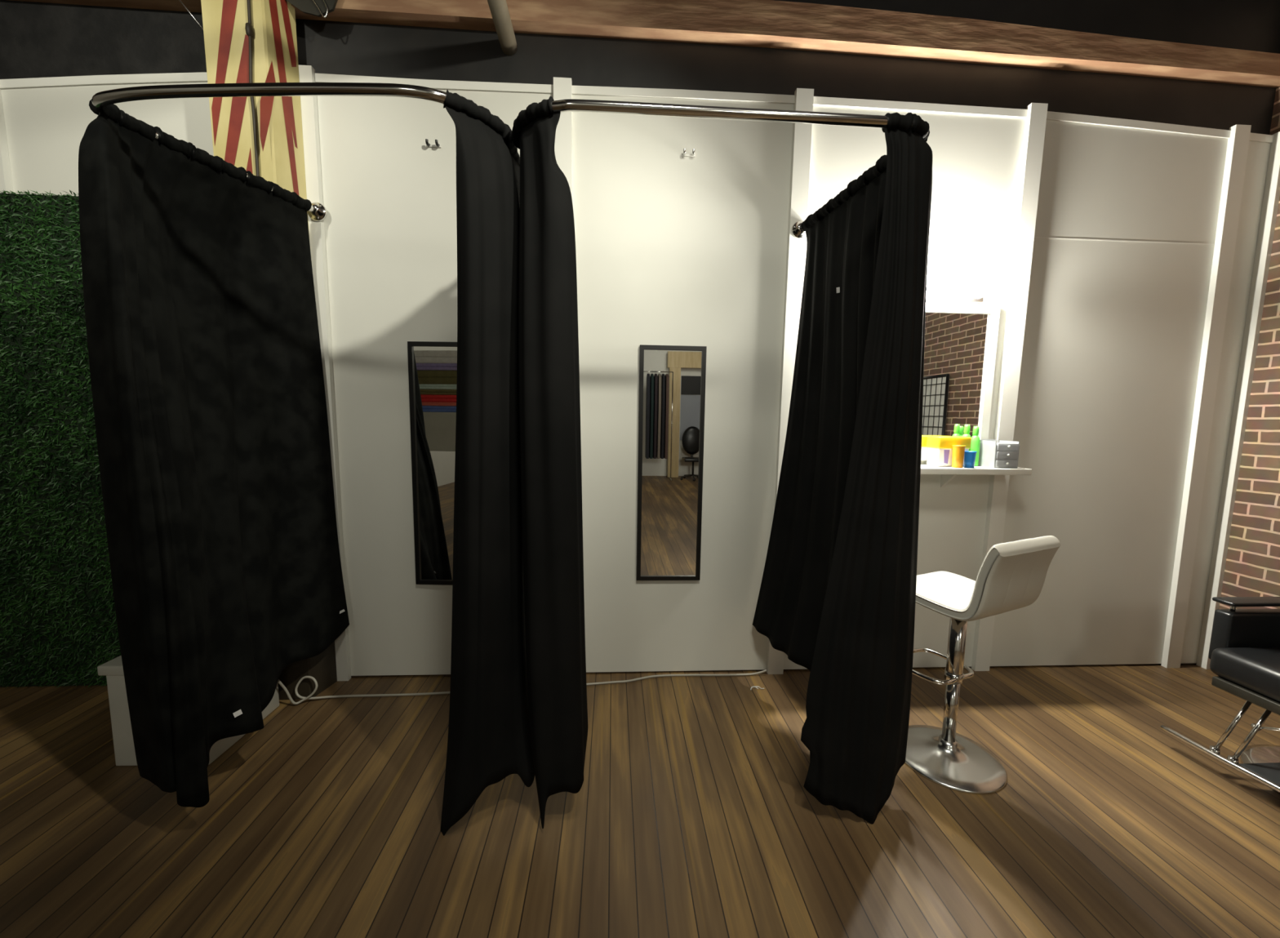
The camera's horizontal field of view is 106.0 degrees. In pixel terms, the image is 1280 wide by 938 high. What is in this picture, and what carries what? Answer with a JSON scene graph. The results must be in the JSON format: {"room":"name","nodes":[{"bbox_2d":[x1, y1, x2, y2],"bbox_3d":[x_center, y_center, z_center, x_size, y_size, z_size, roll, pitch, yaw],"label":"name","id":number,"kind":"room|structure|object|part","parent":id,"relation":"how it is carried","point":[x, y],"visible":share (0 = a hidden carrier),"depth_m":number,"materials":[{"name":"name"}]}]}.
{"room":"dressing room","nodes":[
{"label":"dressing room","id":0,"kind":"room"},
{"bbox_2d":[0,0,1279,675],"bbox_3d":[-0.654,-0.715,2.550,8.170,3.750,0.100,0,6,-3],"label":"wall","id":1,"kind":"structure","parent":0,"point":[672,248],"depth_m":2.56,"materials":[{"name":"white paint"}]},
{"bbox_2d":[0,88,13,193],"bbox_3d":[-3.045,-0.347,2.390,0.107,2.982,0.030,0,6,-3],"label":"trim","id":2,"kind":"structure","parent":1,"relation":"attached to","point":[6,182],"depth_m":2.27,"materials":[{"name":"white paint"}]},
{"bbox_2d":[0,189,120,688],"bbox_3d":[-2.930,-0.097,2.393,1.697,2.487,0.067,0,6,-3],"label":"wall panel","id":3,"kind":"object","parent":1,"relation":"attached to","point":[58,620],"visible":0.46,"depth_m":2.40,"materials":[{"name":"green plant"}]},
{"bbox_2d":[91,82,509,221],"bbox_3d":[-1.127,-1.203,1.920,1.315,0.088,0.994,0,6,-3],"label":"rail","id":4,"kind":"object","parent":1,"relation":"attached to","point":[100,100],"visible":0.62,"depth_m":1.47,"materials":[{"name":"silver metal"}]},
{"bbox_2d":[78,99,349,807],"bbox_3d":[-1.626,-0.074,1.967,0.379,2.330,1.008,0,6,-3],"label":"curtain","id":5,"kind":"object","parent":4,"relation":"hanging from","point":[206,363],"visible":0.98,"depth_m":1.82,"materials":[{"name":"black fabric"}]},
{"bbox_2d":[440,89,534,835],"bbox_3d":[-0.532,0.035,1.791,0.320,2.474,0.542,0,6,-3],"label":"curtain","id":6,"kind":"object","parent":4,"relation":"hanging from","point":[489,741],"visible":0.82,"depth_m":1.60,"materials":[{"name":"black fabric"}]},
{"bbox_2d":[298,64,351,680],"bbox_3d":[-1.616,-0.385,2.466,0.111,3.083,0.030,0,6,-3],"label":"trim","id":7,"kind":"structure","parent":1,"relation":"attached to","point":[306,73],"depth_m":2.40,"materials":[{"name":"white paint"}]},
{"bbox_2d":[407,341,457,585],"bbox_3d":[-1.002,-0.013,2.528,0.382,1.275,0.022,1,6,1],"label":"wall mirror","id":8,"kind":"object","parent":1,"relation":"attached to","point":[432,366],"visible":0.56,"depth_m":2.52,"materials":[{"name":"black mirror"}]},
{"bbox_3d":[-1.182,-0.016,2.532,0.022,1.275,0.021,1,6,1],"label":"frame","id":9,"kind":"part","parent":8,"relation":"part of","materials":[{"name":"black"}]},
{"bbox_3d":[-0.993,-0.636,2.462,0.382,0.022,0.021,1,6,1],"label":"frame","id":10,"kind":"part","parent":8,"relation":"part of","materials":[{"name":"black"}]},
{"bbox_3d":[-1.011,0.610,2.594,0.382,0.022,0.021,1,6,1],"label":"frame","id":11,"kind":"part","parent":8,"relation":"part of","materials":[{"name":"black wood"}]},
{"bbox_2d":[425,138,441,147],"bbox_3d":[-1.015,-1.594,2.365,0.068,0.023,0.040,0,6,-3],"label":"wall hook","id":12,"kind":"object","parent":1,"relation":"attached to","point":[436,144],"visible":1,"depth_m":2.37,"materials":[{"name":"white paint"}]},
{"bbox_2d":[553,76,572,198],"bbox_3d":[-0.402,-0.378,2.534,0.088,3.090,0.030,0,6,-3],"label":"trim","id":13,"kind":"structure","parent":1,"relation":"attached to","point":[562,86],"depth_m":2.38,"materials":[{"name":"white paint"}]},
{"bbox_2d":[0,71,1274,143],"bbox_3d":[-0.635,-1.800,2.380,8.170,0.215,0.008,0,6,-3],"label":"trim","id":14,"kind":"structure","parent":1,"relation":"attached to","point":[200,76],"depth_m":2.41,"materials":[{"name":"white paint"}]},
{"bbox_2d":[11,0,1279,87],"bbox_3d":[-0.628,-2.210,2.330,8.170,0.230,0.079,0,6,-3],"label":"beam","id":15,"kind":"structure","parent":1,"relation":"attached to","point":[770,24],"depth_m":2.39,"materials":[{"name":"brown wood"}]},
{"bbox_2d":[635,344,706,580],"bbox_3d":[0.165,-0.017,2.608,0.352,1.270,0.021,0,6,-3],"label":"wall mirror","id":16,"kind":"object","parent":1,"relation":"attached to","point":[672,378],"visible":1,"depth_m":2.60,"materials":[{"name":"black mirror"}]},
{"bbox_3d":[0.000,-0.019,2.599,0.022,1.270,0.021,0,6,-3],"label":"frame","id":17,"kind":"part","parent":16,"relation":"part of","materials":[{"name":"black wood"}]},
{"bbox_3d":[0.156,0.603,2.674,0.352,0.022,0.021,0,6,-3],"label":"frame","id":18,"kind":"part","parent":16,"relation":"part of","materials":[{"name":"black wood"}]},
{"bbox_3d":[0.174,-0.638,2.542,0.352,0.022,0.021,0,6,-3],"label":"frame","id":19,"kind":"part","parent":16,"relation":"part of","materials":[{"name":"black"}]},
{"bbox_3d":[0.330,-0.016,2.618,0.022,1.270,0.021,0,6,-3],"label":"frame","id":20,"kind":"part","parent":16,"relation":"part of","materials":[{"name":"black"}]},
{"bbox_2d":[681,148,694,156],"bbox_3d":[0.247,-1.595,2.435,0.068,0.023,0.040,0,6,-3],"label":"wall hook","id":21,"kind":"object","parent":1,"relation":"attached to","point":[684,153],"visible":1,"depth_m":2.44,"materials":[{"name":"white paint"}]},
{"bbox_2d":[551,98,915,239],"bbox_3d":[0.252,-1.193,2.012,1.414,0.088,0.966,0,6,-3],"label":"rail","id":22,"kind":"object","parent":1,"relation":"attached to","point":[567,104],"visible":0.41,"depth_m":1.54,"materials":[{"name":"silver metal"}]},
{"bbox_2d":[511,96,587,828],"bbox_3d":[-0.348,0.025,1.681,0.382,2.427,0.220,5,7,34],"label":"curtain","id":23,"kind":"object","parent":22,"relation":"hanging from","point":[548,366],"visible":1,"depth_m":1.59,"materials":[{"name":"black fabric"}]},
{"bbox_2d":[752,111,932,824],"bbox_3d":[0.839,0.007,2.098,0.446,2.450,1.014,1,6,3],"label":"curtain","id":24,"kind":"object","parent":22,"relation":"hanging from","point":[837,596],"visible":1,"depth_m":1.72,"materials":[{"name":"black fabric"}]},
{"bbox_2d":[766,88,813,674],"bbox_3d":[0.801,-0.372,2.602,0.101,3.100,0.030,0,6,-3],"label":"trim","id":25,"kind":"structure","parent":1,"relation":"attached to","point":[804,97],"depth_m":2.52,"materials":[{"name":"white paint"}]},
{"bbox_2d":[925,284,986,303],"bbox_3d":[1.458,-0.928,2.532,0.780,0.070,0.121,0,6,-3],"label":"vanity light","id":26,"kind":"object","parent":1,"relation":"attached to","point":[942,293],"visible":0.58,"depth_m":2.57,"materials":[{"name":"silver metal"}]},
{"bbox_2d":[930,289,937,297],"bbox_3d":[1.567,-0.929,2.552,0.036,0.036,0.035,0,6,-3],"label":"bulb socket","id":27,"kind":"object","parent":26,"relation":"attached to","point":[933,295],"depth_m":2.56,"materials":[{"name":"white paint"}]},
{"bbox_3d":[1.569,-0.924,2.509,0.060,0.060,0.062,0,6,-3],"label":"bulb","id":28,"kind":"part","parent":26,"relation":"part of","materials":[{"name":"white"}]},
{"bbox_2d":[966,291,973,298],"bbox_3d":[1.766,-0.927,2.563,0.036,0.036,0.035,0,6,-3],"label":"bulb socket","id":29,"kind":"object","parent":26,"relation":"attached to","point":[969,294],"depth_m":2.57,"materials":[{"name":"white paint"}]},
{"bbox_3d":[1.769,-0.923,2.520,0.060,0.060,0.062,0,6,-3],"label":"bulb","id":30,"kind":"part","parent":26,"relation":"part of","materials":[{"name":"white glass"}]},
{"bbox_2d":[920,302,1000,460],"bbox_3d":[1.491,-0.469,2.630,0.885,0.843,0.029,0,6,-3],"label":"vanity mirror","id":31,"kind":"object","parent":1,"relation":"attached to","point":[961,340],"visible":0.24,"depth_m":2.63,"materials":[{"name":"mirror"}]},
{"bbox_3d":[1.485,-0.072,2.672,0.885,0.045,0.029,0,6,-3],"label":"frame","id":32,"kind":"part","parent":31,"relation":"part of","materials":[{"name":"white paint"}]},
{"bbox_3d":[1.496,-0.866,2.587,0.885,0.045,0.029,0,6,-3],"label":"frame","id":33,"kind":"part","parent":31,"relation":"part of","materials":[{"name":"white paint"}]},
{"bbox_3d":[1.910,-0.466,2.653,0.045,0.843,0.029,0,6,-3],"label":"frame","id":34,"kind":"part","parent":31,"relation":"part of","materials":[{"name":"white paint"}]},
{"bbox_2d":[920,464,1031,488],"bbox_3d":[1.513,0.050,2.591,1.035,0.133,0.219,0,6,-3],"label":"shelf","id":35,"kind":"object","parent":1,"relation":"attached to","point":[948,473],"visible":0.41,"depth_m":2.50,"materials":[{"name":"white paint"}]},
{"bbox_2d":[926,435,971,466],"bbox_3d":[1.661,-0.096,2.604,0.176,0.158,0.110,1,6,-2],"label":"box","id":36,"kind":"object","parent":35,"relation":"on","point":[940,450],"visible":0.76,"depth_m":2.56,"materials":[{"name":"white paint"}]},
{"bbox_2d":[943,449,949,463],"bbox_3d":[1.660,-0.064,2.556,0.105,0.075,0.001,1,6,-2],"label":"print","id":37,"kind":"object","parent":36,"relation":"attached to","point":[946,453],"depth_m":2.55},
{"bbox_3d":[1.661,-0.143,2.599,0.176,0.063,0.110,1,6,-2],"label":"lid","id":38,"kind":"part","parent":36,"relation":"part of","materials":[{"name":"yellow plastic"}]},
{"bbox_2d":[951,444,965,467],"bbox_3d":[1.660,-0.066,2.518,0.059,0.116,0.059,0,6,-3],"label":"plastic cup","id":39,"kind":"object","parent":35,"relation":"on","point":[958,451],"visible":1,"depth_m":2.50,"materials":[{"name":"orange"}]},
{"bbox_2d":[962,424,970,450],"bbox_3d":[1.783,-0.132,2.642,0.048,0.225,0.048,0,6,-3],"label":"spray bottle","id":40,"kind":"object","parent":35,"relation":"on","point":[966,428],"visible":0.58,"depth_m":2.62,"materials":[{"name":"green plastic"}]},
{"bbox_2d":[964,450,977,467],"bbox_3d":[1.722,-0.050,2.519,0.055,0.086,0.055,0,6,-3],"label":"tumbler","id":41,"kind":"object","parent":35,"relation":"on","point":[969,456],"visible":0.89,"depth_m":2.50,"materials":[{"name":"blue plastic"}]},
{"bbox_2d":[969,426,980,466],"bbox_3d":[1.821,-0.124,2.625,0.048,0.215,0.048,0,6,-3],"label":"spray bottle","id":42,"kind":"object","parent":35,"relation":"on","point":[975,441],"visible":0.79,"depth_m":2.61,"materials":[{"name":"green plastic"}]},
{"bbox_2d":[977,439,1019,468],"bbox_3d":[1.912,-0.083,2.577,0.124,0.145,0.154,1,6,0],"label":"drawer unit","id":43,"kind":"object","parent":35,"relation":"on","point":[993,453],"visible":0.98,"depth_m":2.52,"materials":[{"name":"white paint"}]},
{"bbox_3d":[1.852,-0.082,2.586,0.004,0.140,0.136,1,6,0],"label":"panel","id":44,"kind":"part","parent":43,"relation":"part of","materials":[{"name":"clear plastic"}]},
{"bbox_3d":[1.912,-0.091,2.652,0.114,0.145,0.003,1,6,0],"label":"panel","id":45,"kind":"part","parent":43,"relation":"part of","materials":[{"name":"white plastic"}]},
{"bbox_3d":[1.912,-0.064,2.517,0.124,0.120,0.003,1,6,0],"label":"panel","id":46,"kind":"part","parent":43,"relation":"part of","materials":[{"name":"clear plastic"}]},
{"bbox_3d":[1.911,-0.034,2.582,0.108,0.036,0.135,1,6,0],"label":"drawer","id":47,"kind":"part","parent":43,"relation":"part of","materials":[{"name":"clear plastic"}]},
{"bbox_3d":[1.913,-0.122,2.572,0.108,0.036,0.135,1,6,0],"label":"drawer","id":48,"kind":"part","parent":43,"relation":"part of","materials":[{"name":"clear plastic"}]},
{"bbox_3d":[1.912,-0.078,2.577,0.108,0.036,0.135,1,6,0],"label":"drawer","id":49,"kind":"part","parent":43,"relation":"part of","materials":[{"name":"clear plastic"}]},
{"bbox_3d":[1.972,-0.080,2.587,0.004,0.140,0.136,1,6,0],"label":"panel","id":50,"kind":"part","parent":43,"relation":"part of","materials":[{"name":"clear plastic"}]},
{"bbox_2d":[971,102,1048,671],"bbox_3d":[2.033,-0.357,2.672,0.111,3.091,0.030,0,6,-3],"label":"trim","id":51,"kind":"structure","parent":1,"relation":"attached to","point":[1036,119],"depth_m":2.62,"materials":[{"name":"white paint"}]},
{"bbox_2d":[1034,236,1213,244],"bbox_3d":[2.632,-1.242,2.624,1.050,0.006,0.002,0,6,-3],"label":"trim","id":52,"kind":"structure","parent":1,"relation":"attached to","point":[1034,237],"depth_m":2.62,"materials":[{"name":"white paint"}]},
{"bbox_2d":[1161,124,1251,668],"bbox_3d":[3.200,-0.321,2.741,0.111,3.039,0.030,0,6,-3],"label":"trim","id":53,"kind":"structure","parent":1,"relation":"attached to","point":[1237,144],"depth_m":2.72,"materials":[{"name":"white paint"}]},
{"bbox_2d":[0,662,1279,937],"bbox_3d":[-0.420,1.683,-1.955,8.370,0.060,9.620,0,6,-3],"label":"floor","id":54,"kind":"structure","parent":0,"point":[692,815],"depth_m":1.71,"materials":[{"name":"brown wood"}]},
{"bbox_2d":[97,655,279,765],"bbox_3d":[-1.954,0.974,2.147,0.398,0.435,0.435,1,6,-2],"label":"box","id":55,"kind":"object","parent":54,"relation":"on","point":[122,737],"visible":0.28,"depth_m":1.95,"materials":[{"name":"white laminate"}]},
{"bbox_3d":[-1.951,0.777,2.126,0.398,0.040,0.435,1,6,-2],"label":"lid","id":56,"kind":"part","parent":55,"relation":"part of","materials":[{"name":"white laminate"}]},
{"bbox_2d":[179,0,337,700],"bbox_3d":[-1.762,-0.563,2.308,0.800,3.466,0.227,0,6,-3],"label":"timber post","id":57,"kind":"object","parent":54,"relation":"on","point":[246,41],"visible":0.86,"depth_m":2.16,"materials":[{"name":"beige paint"}]},
{"bbox_2d":[277,669,766,704],"bbox_3d":[-0.521,1.088,2.570,2.500,0.160,0.094,0,6,-9],"label":"power cable","id":58,"kind":"object","parent":54,"relation":"on","point":[313,678],"visible":0.89,"depth_m":2.48,"materials":[{"name":"beige plastic"}]},
{"bbox_2d":[750,685,764,690],"bbox_3d":[0.628,1.176,2.599,0.080,0.014,0.029,0,6,-9],"label":"scrap","id":59,"kind":"object","parent":54,"relation":"on","point":[756,686],"visible":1,"depth_m":2.59,"materials":[{"name":"white"}]},
{"bbox_2d":[904,535,1060,794],"bbox_3d":[1.338,0.746,2.031,0.420,1.013,0.470,-2,7,-25],"label":"bar stool","id":60,"kind":"object","parent":54,"relation":"on","point":[1011,575],"visible":0.86,"depth_m":1.96,"materials":[{"name":"white leather"}]},
{"bbox_3d":[1.344,0.404,1.992,0.400,0.325,0.464,-2,7,-25],"label":"seat","id":61,"kind":"part","parent":60,"relation":"part of","materials":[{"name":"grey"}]},
{"bbox_2d":[1160,596,1279,794],"bbox_3d":[2.792,0.810,1.865,0.832,0.962,0.655,0,6,-3],"label":"salon chair","id":62,"kind":"object","parent":54,"relation":"on","point":[1244,654],"visible":1,"depth_m":2.04,"materials":[{"name":"black leather"}]},
{"bbox_3d":[2.797,0.744,2.145,0.480,0.235,0.065,0,6,-3],"label":"armrest panel","id":63,"kind":"part","parent":62,"relation":"part of","materials":[{"name":"black leather"}]},
{"bbox_3d":[2.742,0.853,1.869,0.540,0.125,0.490,0,6,-3],"label":"seat","id":64,"kind":"part","parent":62,"relation":"part of","materials":[{"name":"black leather"}]},
{"bbox_3d":[2.750,0.935,1.878,0.560,0.040,0.430,0,6,-3],"label":"seat","id":65,"kind":"part","parent":62,"relation":"part of","materials":[{"name":"black leather"}]},
{"bbox_3d":[2.705,1.134,2.119,0.032,0.022,0.032,0,6,-3],"label":"lever knob","id":66,"kind":"part","parent":62,"relation":"part of","materials":[{"name":"silver metal"}]},
{"bbox_3d":[2.547,1.211,1.806,0.250,0.014,0.300,0,6,-3],"label":"footrest plate","id":67,"kind":"part","parent":62,"relation":"part of","materials":[{"name":"black rubber"}]},
{"bbox_3d":[2.768,1.114,1.996,0.015,0.081,0.277,-2,7,-27],"label":"pump lever","id":68,"kind":"part","parent":62,"relation":"part of","materials":[{"name":"silver metal"}]},
{"bbox_2d":[1195,86,1279,669],"bbox_3d":[3.733,-0.180,-1.873,0.100,3.750,9.520,0,6,-3],"label":"wall","id":69,"kind":"structure","parent":0,"point":[1252,565],"depth_m":2.65,"materials":[{"name":"brick"}]},
{"bbox_2d":[1195,131,1279,669],"bbox_3d":[3.411,-0.306,2.744,0.025,3.015,0.050,0,6,-3],"label":"trim","id":70,"kind":"structure","parent":69,"relation":"attached to","point":[1272,188],"depth_m":2.73,"materials":[{"name":"white paint"}]},
{"bbox_3d":[-0.364,-2.105,-2.357,8.370,0.060,9.620,0,6,-3],"label":"ceiling","id":71,"kind":"structure","parent":0,"visible":0},
{"bbox_2d":[487,0,517,55],"bbox_3d":[-0.601,-2.231,1.615,0.080,0.536,1.502,0,6,-3],"label":"ceiling pipe","id":72,"kind":"object","parent":71,"relation":"hanging from","point":[499,9],"visible":1,"depth_m":2.22,"materials":[{"name":"white metal"}]}
]}

